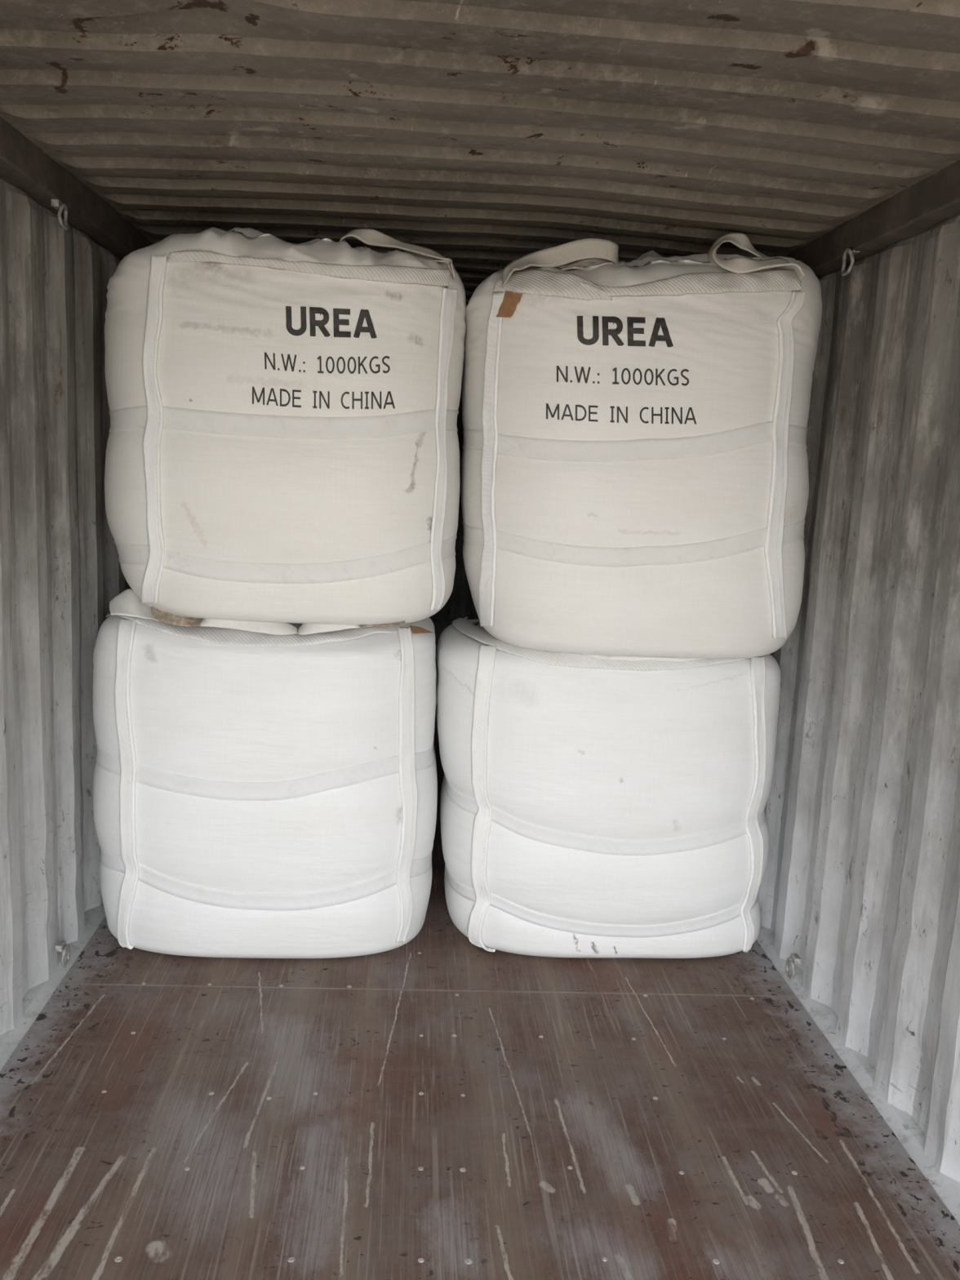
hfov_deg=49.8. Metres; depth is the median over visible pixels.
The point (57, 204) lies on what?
ring
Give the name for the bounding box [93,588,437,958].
bag
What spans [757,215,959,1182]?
wall
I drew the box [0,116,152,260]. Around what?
top side rail
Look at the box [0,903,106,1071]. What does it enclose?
trim
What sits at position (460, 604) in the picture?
wall
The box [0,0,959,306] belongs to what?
ceiling
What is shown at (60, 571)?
wall
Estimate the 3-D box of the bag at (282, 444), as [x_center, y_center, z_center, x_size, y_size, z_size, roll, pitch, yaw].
[-0.630,-0.707,3.451,1.137,1.205,0.947,2,10,-4]
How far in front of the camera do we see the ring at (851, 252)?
3.05 m
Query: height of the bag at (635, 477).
1.322 m
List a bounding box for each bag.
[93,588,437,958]
[104,226,466,625]
[436,617,781,958]
[461,232,822,658]
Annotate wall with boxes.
[0,177,131,1035]
[429,383,479,703]
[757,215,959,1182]
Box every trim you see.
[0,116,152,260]
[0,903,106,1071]
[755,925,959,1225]
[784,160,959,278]
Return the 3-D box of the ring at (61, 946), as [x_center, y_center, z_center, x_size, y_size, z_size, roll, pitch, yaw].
[-1.285,0.967,3.187,0.032,0.074,0.063,2,10,-4]
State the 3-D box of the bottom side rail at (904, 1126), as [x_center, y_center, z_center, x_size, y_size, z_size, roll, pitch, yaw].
[1.055,1.117,3.462,0.110,0.051,7.500,2,10,-4]
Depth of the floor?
2.56 m
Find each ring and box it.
[50,199,68,230]
[55,940,70,968]
[785,953,800,979]
[840,246,859,275]
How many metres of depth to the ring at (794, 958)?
3.33 m
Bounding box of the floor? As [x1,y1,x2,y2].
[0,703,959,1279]
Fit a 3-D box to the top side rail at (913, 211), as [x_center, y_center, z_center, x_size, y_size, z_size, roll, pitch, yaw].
[1.147,-1.212,3.066,0.097,0.130,7.500,2,10,-4]
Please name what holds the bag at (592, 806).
on the floor

